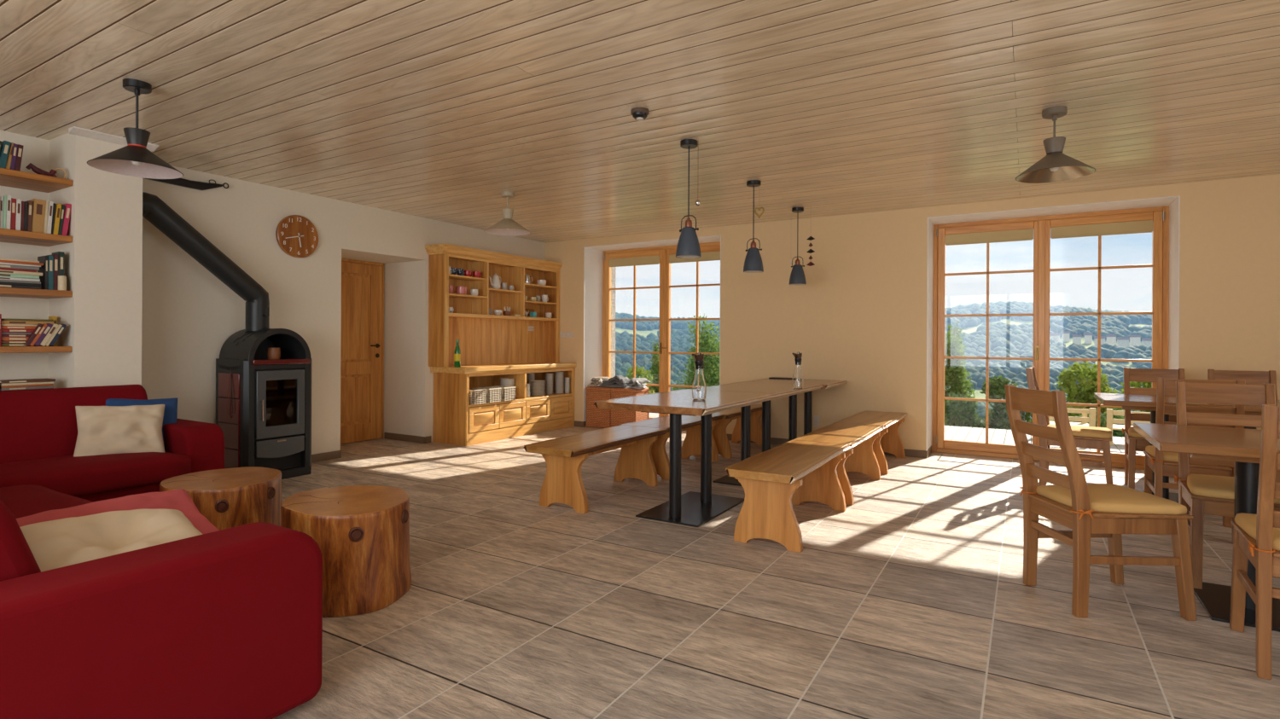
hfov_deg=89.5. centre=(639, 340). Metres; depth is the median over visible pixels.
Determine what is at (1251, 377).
dining chair
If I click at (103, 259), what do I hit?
wall
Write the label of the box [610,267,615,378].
wall
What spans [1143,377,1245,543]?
dining chair
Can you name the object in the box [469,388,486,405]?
wicker basket
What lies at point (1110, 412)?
garden chair
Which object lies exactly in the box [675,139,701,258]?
pendant lamp
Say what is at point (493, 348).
dresser
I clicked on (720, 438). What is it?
bench
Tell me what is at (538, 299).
mug
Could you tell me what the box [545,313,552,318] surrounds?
mug
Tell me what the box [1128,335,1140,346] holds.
house
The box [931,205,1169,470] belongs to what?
french door
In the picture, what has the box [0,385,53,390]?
book
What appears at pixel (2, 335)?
book
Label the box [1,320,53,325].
book
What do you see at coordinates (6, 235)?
wall shelf
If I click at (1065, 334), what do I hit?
house
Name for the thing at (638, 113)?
smoke detector
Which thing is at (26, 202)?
book
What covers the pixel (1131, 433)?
seat cushion
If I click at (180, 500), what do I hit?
throw pillow
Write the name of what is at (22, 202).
book
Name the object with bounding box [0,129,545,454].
wall
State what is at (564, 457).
bench
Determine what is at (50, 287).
book
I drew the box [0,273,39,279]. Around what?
book
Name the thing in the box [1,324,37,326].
book
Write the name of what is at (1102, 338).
house
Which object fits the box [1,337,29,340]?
book
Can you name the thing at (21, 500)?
seat cushion
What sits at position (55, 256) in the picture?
book
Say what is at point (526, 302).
shelf
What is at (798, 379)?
carafe
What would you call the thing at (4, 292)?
wall shelf
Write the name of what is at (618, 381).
folded blanket
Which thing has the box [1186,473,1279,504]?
seat cushion
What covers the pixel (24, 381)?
book
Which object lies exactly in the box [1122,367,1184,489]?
dining chair
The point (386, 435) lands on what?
baseboard
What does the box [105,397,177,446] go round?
throw pillow
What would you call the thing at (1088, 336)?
house
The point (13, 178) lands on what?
wall shelf
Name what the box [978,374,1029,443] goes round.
shrub
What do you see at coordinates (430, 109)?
ceiling
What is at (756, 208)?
heart
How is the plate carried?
on the plate
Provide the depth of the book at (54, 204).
4.21 m
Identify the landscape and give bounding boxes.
[615,300,1151,423]
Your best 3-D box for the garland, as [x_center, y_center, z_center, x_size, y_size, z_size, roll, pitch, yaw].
[1.710,-1.053,6.463,0.037,0.618,0.082,0,0,-35]
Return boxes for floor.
[273,426,1279,718]
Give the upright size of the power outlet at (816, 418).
0.125 m
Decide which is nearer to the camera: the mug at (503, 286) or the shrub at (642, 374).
the mug at (503, 286)
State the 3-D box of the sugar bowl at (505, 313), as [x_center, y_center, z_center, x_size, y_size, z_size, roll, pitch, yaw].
[-1.677,-0.338,8.152,0.100,0.060,0.100,0,0,31]
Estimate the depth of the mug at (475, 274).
7.66 m
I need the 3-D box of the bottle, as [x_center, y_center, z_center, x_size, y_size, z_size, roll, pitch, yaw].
[-2.033,0.145,7.192,0.070,0.312,0.070,0,0,31]
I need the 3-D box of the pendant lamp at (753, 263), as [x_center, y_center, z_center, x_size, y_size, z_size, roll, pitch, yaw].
[0.976,-0.978,5.550,0.174,0.775,0.174,0,0,-19]
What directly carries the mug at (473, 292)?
on the dresser at (493, 348)
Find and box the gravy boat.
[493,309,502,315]
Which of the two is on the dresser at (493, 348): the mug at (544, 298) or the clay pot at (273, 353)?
the mug at (544, 298)
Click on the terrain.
(978, 395)
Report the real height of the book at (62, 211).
0.201 m
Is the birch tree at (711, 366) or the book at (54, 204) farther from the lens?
the birch tree at (711, 366)
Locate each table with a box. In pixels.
[159,466,281,530]
[280,485,411,617]
[593,389,779,527]
[691,381,823,486]
[749,378,846,441]
[1093,392,1279,503]
[1133,422,1279,632]
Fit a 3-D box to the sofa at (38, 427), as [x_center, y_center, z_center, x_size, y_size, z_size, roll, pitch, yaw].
[-3.738,0.730,3.386,0.853,0.860,2.630,0,0,31]
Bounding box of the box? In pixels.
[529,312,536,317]
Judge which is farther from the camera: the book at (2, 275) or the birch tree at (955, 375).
the birch tree at (955, 375)
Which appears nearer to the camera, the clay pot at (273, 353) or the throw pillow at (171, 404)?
the throw pillow at (171, 404)
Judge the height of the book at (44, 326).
0.144 m
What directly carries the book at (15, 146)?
on the wall shelf at (13, 178)
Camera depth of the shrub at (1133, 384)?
9.90 m
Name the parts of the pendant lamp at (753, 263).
lamp shade, handle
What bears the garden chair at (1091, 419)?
on the deck boards
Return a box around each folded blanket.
[587,377,609,386]
[598,375,633,388]
[627,378,650,389]
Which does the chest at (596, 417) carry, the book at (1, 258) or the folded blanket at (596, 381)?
the folded blanket at (596, 381)
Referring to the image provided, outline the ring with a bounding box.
[53,168,66,178]
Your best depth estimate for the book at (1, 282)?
4.08 m
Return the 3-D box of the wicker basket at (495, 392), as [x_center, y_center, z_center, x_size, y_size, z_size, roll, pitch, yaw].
[-1.785,0.636,7.532,0.271,0.164,0.203,0,0,31]
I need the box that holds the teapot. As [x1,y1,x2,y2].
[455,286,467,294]
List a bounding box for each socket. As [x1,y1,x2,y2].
[685,217,692,226]
[750,239,756,248]
[795,257,800,264]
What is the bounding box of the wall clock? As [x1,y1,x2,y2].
[275,215,318,257]
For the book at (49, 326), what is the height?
0.149 m
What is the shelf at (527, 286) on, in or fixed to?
attached to the dresser at (493, 348)
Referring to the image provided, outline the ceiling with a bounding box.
[0,0,1279,243]
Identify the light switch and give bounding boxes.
[560,332,573,337]
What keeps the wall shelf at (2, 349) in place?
attached to the wall at (189, 314)
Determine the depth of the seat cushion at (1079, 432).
5.03 m
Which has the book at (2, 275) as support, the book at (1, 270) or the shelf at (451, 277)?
the book at (1, 270)
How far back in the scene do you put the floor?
2.76 m
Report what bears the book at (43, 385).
on the book at (47, 386)
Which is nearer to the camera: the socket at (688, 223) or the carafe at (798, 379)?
the socket at (688, 223)
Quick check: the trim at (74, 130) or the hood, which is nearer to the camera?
the trim at (74, 130)
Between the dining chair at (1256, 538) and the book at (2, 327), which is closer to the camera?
the dining chair at (1256, 538)
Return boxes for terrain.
[615,317,1151,401]
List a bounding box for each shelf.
[0,168,72,192]
[0,228,72,246]
[0,287,72,298]
[0,346,71,353]
[251,358,310,365]
[446,313,558,321]
[448,273,487,281]
[448,293,487,298]
[488,288,523,293]
[524,283,556,289]
[524,300,556,305]
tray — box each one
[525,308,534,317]
[768,377,792,379]
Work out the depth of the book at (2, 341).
4.06 m
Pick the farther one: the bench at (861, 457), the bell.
the bench at (861, 457)
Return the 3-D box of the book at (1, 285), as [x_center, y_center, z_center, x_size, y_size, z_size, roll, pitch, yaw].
[-3.986,-0.339,4.086,0.141,0.020,0.260,0,0,31]
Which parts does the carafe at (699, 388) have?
pouring lid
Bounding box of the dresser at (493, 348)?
[424,243,576,446]
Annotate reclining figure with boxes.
[25,162,57,177]
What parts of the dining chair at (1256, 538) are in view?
leg, seat, leg, rail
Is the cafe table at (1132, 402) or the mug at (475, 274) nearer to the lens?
the cafe table at (1132, 402)
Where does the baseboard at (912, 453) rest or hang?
attached to the wall at (858, 318)
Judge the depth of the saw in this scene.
5.23 m
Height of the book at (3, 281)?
0.014 m
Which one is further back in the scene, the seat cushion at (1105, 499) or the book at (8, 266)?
the book at (8, 266)
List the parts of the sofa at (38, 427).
backrest, seat, armrest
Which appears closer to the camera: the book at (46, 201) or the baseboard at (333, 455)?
the book at (46, 201)
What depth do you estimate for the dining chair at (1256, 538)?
2.27 m
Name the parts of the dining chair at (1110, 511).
leg, rail, leg, seat, leg, leg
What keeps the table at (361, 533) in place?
on the floor
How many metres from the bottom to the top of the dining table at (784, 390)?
0.761 m
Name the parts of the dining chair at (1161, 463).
leg, leg, seat, rail, leg, leg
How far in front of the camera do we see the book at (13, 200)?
4.05 m
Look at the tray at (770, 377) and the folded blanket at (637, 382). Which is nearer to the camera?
the tray at (770, 377)
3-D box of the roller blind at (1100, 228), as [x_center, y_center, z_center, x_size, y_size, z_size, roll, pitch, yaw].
[4.397,-1.057,6.169,0.800,0.115,0.018,0,0,31]
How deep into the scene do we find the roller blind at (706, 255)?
8.33 m
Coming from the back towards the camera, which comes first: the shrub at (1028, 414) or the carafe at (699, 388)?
the shrub at (1028, 414)
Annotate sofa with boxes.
[0,384,224,502]
[0,484,322,718]
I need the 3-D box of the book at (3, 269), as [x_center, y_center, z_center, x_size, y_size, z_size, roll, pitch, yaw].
[-3.995,-0.444,4.080,0.140,0.012,0.240,0,0,31]
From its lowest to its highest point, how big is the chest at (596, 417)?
0.545 m
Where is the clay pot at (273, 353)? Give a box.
[267,348,280,359]
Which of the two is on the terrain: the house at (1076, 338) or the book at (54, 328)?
the house at (1076, 338)
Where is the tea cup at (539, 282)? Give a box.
[536,279,546,285]
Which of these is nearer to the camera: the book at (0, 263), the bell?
the book at (0, 263)
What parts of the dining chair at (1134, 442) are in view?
leg, leg, seat, rail, leg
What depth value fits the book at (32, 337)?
4.12 m
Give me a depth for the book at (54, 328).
4.18 m
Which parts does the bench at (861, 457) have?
seat, leg, leg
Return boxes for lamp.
[87,78,183,179]
[483,191,530,235]
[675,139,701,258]
[743,180,763,273]
[788,207,806,285]
[1014,105,1095,183]
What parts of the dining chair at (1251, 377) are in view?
leg, rail, leg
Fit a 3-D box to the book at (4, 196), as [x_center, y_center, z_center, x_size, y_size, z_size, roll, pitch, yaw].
[-4.001,-0.796,4.045,0.130,0.210,0.012,0,-1,31]
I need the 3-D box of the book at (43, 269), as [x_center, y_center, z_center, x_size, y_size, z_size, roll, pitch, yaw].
[-3.899,-0.438,4.216,0.131,0.220,0.016,0,0,31]
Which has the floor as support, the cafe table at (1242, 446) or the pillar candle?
the cafe table at (1242, 446)
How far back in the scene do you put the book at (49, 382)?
4.11 m
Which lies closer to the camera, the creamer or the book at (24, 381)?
the book at (24, 381)
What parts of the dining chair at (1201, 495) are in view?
leg, leg, rail, seat, leg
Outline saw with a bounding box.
[145,178,228,190]
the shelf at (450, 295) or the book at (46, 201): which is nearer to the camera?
the book at (46, 201)
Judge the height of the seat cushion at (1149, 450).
0.046 m
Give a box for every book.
[0,140,11,168]
[0,196,3,228]
[0,257,39,262]
[0,260,43,266]
[0,262,40,267]
[0,264,39,270]
[0,267,36,272]
[0,269,42,276]
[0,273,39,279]
[0,276,40,281]
[0,279,40,284]
[0,281,40,286]
[0,284,40,289]
[0,314,1,346]
[0,378,55,383]
[0,381,53,386]
[0,384,53,388]
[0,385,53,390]
[1,318,53,321]
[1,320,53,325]
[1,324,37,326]
[1,325,35,329]
[1,328,34,332]
[1,332,31,334]
[1,334,30,337]
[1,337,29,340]
[1,340,25,343]
[1,343,53,346]
[2,195,6,228]
[5,142,13,168]
[5,195,11,229]
[9,143,17,169]
[10,197,16,230]
[14,144,23,170]
[15,198,21,230]
[20,201,24,231]
[22,323,43,346]
[23,201,28,231]
[26,200,33,232]
[29,198,46,232]
[29,324,46,346]
[34,323,52,346]
[37,256,48,290]
[40,323,58,346]
[43,200,48,233]
[45,324,62,346]
[46,201,53,233]
[46,254,58,290]
[46,255,53,290]
[48,316,57,346]
[49,324,66,346]
[51,203,55,233]
[52,203,61,234]
[52,251,63,275]
[58,204,64,235]
[61,203,71,235]
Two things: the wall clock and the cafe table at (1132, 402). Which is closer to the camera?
the cafe table at (1132, 402)
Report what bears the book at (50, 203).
on the wall shelf at (6, 235)
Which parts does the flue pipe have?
damper handle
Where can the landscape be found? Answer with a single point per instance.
(1005, 340)
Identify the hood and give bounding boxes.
[219,328,311,360]
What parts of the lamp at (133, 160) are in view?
lamp shade, bulb, stem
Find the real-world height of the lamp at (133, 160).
0.467 m
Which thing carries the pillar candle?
on the wall shelf at (4, 292)
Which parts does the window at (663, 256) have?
door frame, sash, sash rail, door handle, sash, sash rail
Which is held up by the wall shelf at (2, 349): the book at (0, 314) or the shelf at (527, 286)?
the book at (0, 314)
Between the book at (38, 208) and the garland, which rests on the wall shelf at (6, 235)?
the book at (38, 208)
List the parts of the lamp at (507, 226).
lamp shade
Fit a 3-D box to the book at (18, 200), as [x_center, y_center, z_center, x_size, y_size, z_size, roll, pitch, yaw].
[-3.971,-0.791,4.101,0.131,0.200,0.022,0,-1,31]
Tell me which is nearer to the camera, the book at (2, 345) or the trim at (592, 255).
the book at (2, 345)
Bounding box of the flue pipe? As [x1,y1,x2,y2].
[142,192,269,331]
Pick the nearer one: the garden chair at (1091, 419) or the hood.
the hood
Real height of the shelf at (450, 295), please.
0.020 m
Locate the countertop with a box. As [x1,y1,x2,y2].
[430,361,576,373]
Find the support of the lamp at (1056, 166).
hanging from the ceiling
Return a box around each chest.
[585,386,614,428]
[610,387,649,427]
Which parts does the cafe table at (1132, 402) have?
plate, post, underframe rail, post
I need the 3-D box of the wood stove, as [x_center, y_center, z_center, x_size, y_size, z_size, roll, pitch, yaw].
[-3.173,0.531,5.499,0.509,1.265,0.599,0,0,31]
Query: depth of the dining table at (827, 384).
6.67 m
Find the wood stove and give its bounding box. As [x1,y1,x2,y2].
[215,328,311,479]
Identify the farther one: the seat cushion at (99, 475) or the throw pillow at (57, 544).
the seat cushion at (99, 475)
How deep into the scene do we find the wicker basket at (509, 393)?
7.68 m
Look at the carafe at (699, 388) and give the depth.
4.53 m
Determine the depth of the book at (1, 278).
4.08 m
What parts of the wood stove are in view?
door handle, stove door, ash drawer, plate, fire glass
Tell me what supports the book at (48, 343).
on the wall shelf at (2, 349)
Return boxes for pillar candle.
[58,275,66,290]
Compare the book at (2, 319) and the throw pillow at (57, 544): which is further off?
the book at (2, 319)
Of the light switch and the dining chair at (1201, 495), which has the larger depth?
the light switch
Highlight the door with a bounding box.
[340,258,383,444]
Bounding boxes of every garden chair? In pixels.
[1049,407,1095,426]
[1106,408,1150,445]
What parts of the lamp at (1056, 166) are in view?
bulb, stem, lamp shade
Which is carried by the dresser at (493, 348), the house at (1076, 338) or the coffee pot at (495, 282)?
the coffee pot at (495, 282)
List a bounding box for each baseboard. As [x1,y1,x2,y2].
[311,436,431,462]
[340,432,424,457]
[574,420,1178,481]
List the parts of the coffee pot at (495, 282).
pot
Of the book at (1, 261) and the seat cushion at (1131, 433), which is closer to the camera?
the book at (1, 261)
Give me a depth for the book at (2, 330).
4.07 m
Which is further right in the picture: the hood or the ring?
the hood
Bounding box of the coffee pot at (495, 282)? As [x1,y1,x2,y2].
[488,273,500,289]
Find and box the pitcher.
[524,273,532,283]
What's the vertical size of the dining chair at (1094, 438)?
0.972 m
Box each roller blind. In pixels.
[609,256,659,267]
[669,250,720,263]
[945,228,1033,245]
[1050,220,1152,238]
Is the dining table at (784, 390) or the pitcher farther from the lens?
the pitcher
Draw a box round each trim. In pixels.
[68,126,158,151]
[582,195,1180,450]
[936,454,1144,479]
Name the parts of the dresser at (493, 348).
panel, cabinet door, raised panel, cornice, rail, panel, cabinet door, raised panel, rail, cabinet door, raised panel, panel, raised panel, cabinet door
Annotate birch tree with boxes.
[648,341,659,393]
[671,313,719,390]
[944,321,977,424]
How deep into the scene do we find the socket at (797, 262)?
6.63 m
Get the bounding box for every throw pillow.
[16,488,219,534]
[19,508,203,572]
[73,404,164,456]
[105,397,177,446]
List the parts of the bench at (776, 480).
leg, seat, leg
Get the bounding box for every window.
[602,242,720,430]
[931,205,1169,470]
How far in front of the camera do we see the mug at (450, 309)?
7.31 m
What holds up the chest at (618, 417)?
on the floor
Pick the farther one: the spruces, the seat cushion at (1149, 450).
the spruces
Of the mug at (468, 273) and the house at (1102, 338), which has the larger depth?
the house at (1102, 338)
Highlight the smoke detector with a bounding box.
[630,107,649,121]
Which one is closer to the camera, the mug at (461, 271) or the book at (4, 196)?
the book at (4, 196)
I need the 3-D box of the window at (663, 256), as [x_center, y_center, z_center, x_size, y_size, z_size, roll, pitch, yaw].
[0.324,-0.040,8.616,2.009,2.444,0.162,0,0,31]
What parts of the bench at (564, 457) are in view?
leg, seat, leg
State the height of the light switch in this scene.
0.059 m
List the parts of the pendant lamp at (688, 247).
lamp shade, handle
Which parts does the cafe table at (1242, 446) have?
underframe rail, plate, post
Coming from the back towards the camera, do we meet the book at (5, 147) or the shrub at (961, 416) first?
the shrub at (961, 416)
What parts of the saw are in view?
rod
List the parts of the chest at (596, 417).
lid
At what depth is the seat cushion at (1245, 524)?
2.45 m
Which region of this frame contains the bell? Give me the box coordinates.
[695,199,700,206]
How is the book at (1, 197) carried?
on the wall shelf at (6, 235)
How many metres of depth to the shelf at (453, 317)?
8.02 m
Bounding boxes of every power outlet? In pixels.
[528,325,533,331]
[813,415,819,427]
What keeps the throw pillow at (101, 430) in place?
on the sofa at (38, 427)
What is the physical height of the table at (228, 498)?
0.428 m
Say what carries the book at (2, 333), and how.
on the book at (2, 335)
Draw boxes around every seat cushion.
[0,451,191,496]
[0,484,93,518]
[1036,483,1186,515]
[1047,424,1111,438]
[1128,426,1143,437]
[1145,445,1178,462]
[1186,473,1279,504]
[1234,512,1279,551]
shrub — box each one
[624,365,655,394]
[944,393,985,428]
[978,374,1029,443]
[1024,412,1050,443]
[1050,360,1124,427]
[1073,407,1133,437]
[1113,381,1151,432]
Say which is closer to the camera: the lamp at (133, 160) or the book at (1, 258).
the lamp at (133, 160)
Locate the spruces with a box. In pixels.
[645,302,1093,329]
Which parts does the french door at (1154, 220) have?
sash, sash rail, door handle, sash rail, sash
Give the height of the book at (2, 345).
0.016 m
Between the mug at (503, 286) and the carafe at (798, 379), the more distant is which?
the mug at (503, 286)
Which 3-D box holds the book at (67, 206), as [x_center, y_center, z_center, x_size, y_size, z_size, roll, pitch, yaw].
[-3.843,-0.798,4.300,0.131,0.216,0.051,0,0,31]
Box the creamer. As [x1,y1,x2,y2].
[508,285,514,290]
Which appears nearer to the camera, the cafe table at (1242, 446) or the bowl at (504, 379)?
the cafe table at (1242, 446)
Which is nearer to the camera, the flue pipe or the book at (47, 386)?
the book at (47, 386)
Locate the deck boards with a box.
[649,413,1145,454]
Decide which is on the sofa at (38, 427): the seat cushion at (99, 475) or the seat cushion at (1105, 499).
the seat cushion at (99, 475)
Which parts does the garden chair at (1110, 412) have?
leg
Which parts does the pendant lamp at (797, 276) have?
lamp shade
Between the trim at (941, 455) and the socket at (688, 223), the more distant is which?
the trim at (941, 455)
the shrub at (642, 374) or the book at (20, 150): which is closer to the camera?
the book at (20, 150)
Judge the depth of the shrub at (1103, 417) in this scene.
9.35 m
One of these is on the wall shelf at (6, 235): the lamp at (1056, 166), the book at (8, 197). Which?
the book at (8, 197)
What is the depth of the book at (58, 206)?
4.22 m
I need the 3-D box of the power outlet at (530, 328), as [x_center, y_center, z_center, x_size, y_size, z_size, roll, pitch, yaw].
[-1.492,-0.160,8.828,0.012,0.065,0.110,0,0,31]
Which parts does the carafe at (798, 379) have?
pouring lid, glass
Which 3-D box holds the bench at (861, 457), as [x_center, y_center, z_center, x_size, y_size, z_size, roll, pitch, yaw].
[1.628,0.963,5.196,0.447,0.451,1.217,0,0,31]
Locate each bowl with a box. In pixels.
[500,378,514,380]
[503,311,511,315]
[529,296,536,301]
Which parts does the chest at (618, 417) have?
lid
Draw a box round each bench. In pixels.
[523,424,668,513]
[620,413,724,480]
[712,404,762,459]
[723,440,851,552]
[793,422,885,506]
[837,410,907,474]
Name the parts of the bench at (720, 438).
leg, seat, leg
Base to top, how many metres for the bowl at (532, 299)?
0.055 m
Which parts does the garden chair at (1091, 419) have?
leg, leg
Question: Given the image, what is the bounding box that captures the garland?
[806,236,814,266]
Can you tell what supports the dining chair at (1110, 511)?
on the floor
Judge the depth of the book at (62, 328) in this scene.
4.22 m
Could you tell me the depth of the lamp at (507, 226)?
5.99 m
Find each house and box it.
[1049,333,1060,343]
[1061,331,1070,342]
[1071,334,1082,344]
[1083,332,1093,343]
[1093,336,1105,347]
[1105,334,1117,345]
[1116,337,1129,346]
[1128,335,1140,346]
[1141,338,1151,347]
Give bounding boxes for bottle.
[453,339,460,367]
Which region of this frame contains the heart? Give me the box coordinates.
[754,206,764,218]
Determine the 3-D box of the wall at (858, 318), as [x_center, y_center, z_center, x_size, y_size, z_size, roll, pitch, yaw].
[3.026,-0.080,6.787,9.886,2.551,0.521,0,0,31]
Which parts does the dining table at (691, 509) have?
plate, post, plate, post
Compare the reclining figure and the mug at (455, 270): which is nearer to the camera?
the reclining figure
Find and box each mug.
[448,285,453,293]
[448,307,453,313]
[450,267,458,274]
[457,268,465,275]
[464,270,471,276]
[470,289,478,296]
[472,271,481,278]
[500,283,507,290]
[535,296,541,302]
[541,295,548,302]
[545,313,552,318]
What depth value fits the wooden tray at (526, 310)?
8.78 m
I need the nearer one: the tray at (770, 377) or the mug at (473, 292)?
the tray at (770, 377)
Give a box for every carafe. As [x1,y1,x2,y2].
[692,352,706,400]
[791,351,803,389]
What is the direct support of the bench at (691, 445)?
on the floor
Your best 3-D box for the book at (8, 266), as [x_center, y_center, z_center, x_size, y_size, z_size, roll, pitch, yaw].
[-3.990,-0.462,4.083,0.141,0.022,0.250,0,0,31]
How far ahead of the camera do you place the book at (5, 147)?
4.01 m
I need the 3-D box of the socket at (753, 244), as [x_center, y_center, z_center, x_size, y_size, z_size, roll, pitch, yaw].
[0.975,-0.828,5.550,0.060,0.075,0.060,0,0,31]
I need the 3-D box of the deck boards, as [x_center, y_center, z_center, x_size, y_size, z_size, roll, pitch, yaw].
[3.805,1.262,8.220,12.090,0.027,2.880,0,0,31]
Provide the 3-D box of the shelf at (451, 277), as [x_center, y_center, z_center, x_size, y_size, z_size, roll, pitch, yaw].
[-2.110,-0.734,7.553,0.258,0.020,0.635,0,0,31]
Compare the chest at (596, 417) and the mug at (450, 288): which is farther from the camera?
the chest at (596, 417)
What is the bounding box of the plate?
[529,379,544,382]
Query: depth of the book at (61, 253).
4.25 m
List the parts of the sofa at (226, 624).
backrest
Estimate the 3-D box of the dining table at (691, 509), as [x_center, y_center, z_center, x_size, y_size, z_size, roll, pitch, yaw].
[0.397,0.802,4.781,0.871,0.761,1.375,0,0,31]
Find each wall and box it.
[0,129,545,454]
[47,133,142,388]
[544,174,1279,450]
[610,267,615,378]
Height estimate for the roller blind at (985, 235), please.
0.115 m
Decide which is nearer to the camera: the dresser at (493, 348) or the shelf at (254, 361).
the shelf at (254, 361)
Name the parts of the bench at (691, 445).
leg, seat, leg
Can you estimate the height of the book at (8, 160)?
0.176 m
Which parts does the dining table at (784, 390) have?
plate, post, post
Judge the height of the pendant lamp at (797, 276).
0.785 m
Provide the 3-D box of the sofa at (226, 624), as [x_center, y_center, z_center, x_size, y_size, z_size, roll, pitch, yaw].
[-2.363,0.752,2.275,2.522,0.830,1.079,0,0,31]
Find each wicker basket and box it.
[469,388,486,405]
[474,387,501,403]
[487,385,515,401]
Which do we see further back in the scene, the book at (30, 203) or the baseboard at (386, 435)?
the baseboard at (386, 435)
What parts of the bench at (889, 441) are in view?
seat, leg, leg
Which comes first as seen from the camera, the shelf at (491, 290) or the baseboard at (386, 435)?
the baseboard at (386, 435)
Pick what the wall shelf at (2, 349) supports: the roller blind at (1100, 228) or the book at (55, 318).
the book at (55, 318)
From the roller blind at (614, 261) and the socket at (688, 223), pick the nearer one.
the socket at (688, 223)
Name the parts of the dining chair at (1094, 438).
leg, leg, seat, leg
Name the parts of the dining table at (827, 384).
post, post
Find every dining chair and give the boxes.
[1004,384,1196,621]
[1025,366,1113,486]
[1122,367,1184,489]
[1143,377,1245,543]
[1174,380,1279,589]
[1207,369,1277,400]
[1229,404,1279,680]
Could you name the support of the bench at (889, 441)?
on the floor
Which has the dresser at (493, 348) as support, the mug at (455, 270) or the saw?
the mug at (455, 270)
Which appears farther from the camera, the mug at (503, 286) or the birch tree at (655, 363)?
the birch tree at (655, 363)
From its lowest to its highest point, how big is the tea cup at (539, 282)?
0.072 m
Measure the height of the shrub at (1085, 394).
3.300 m

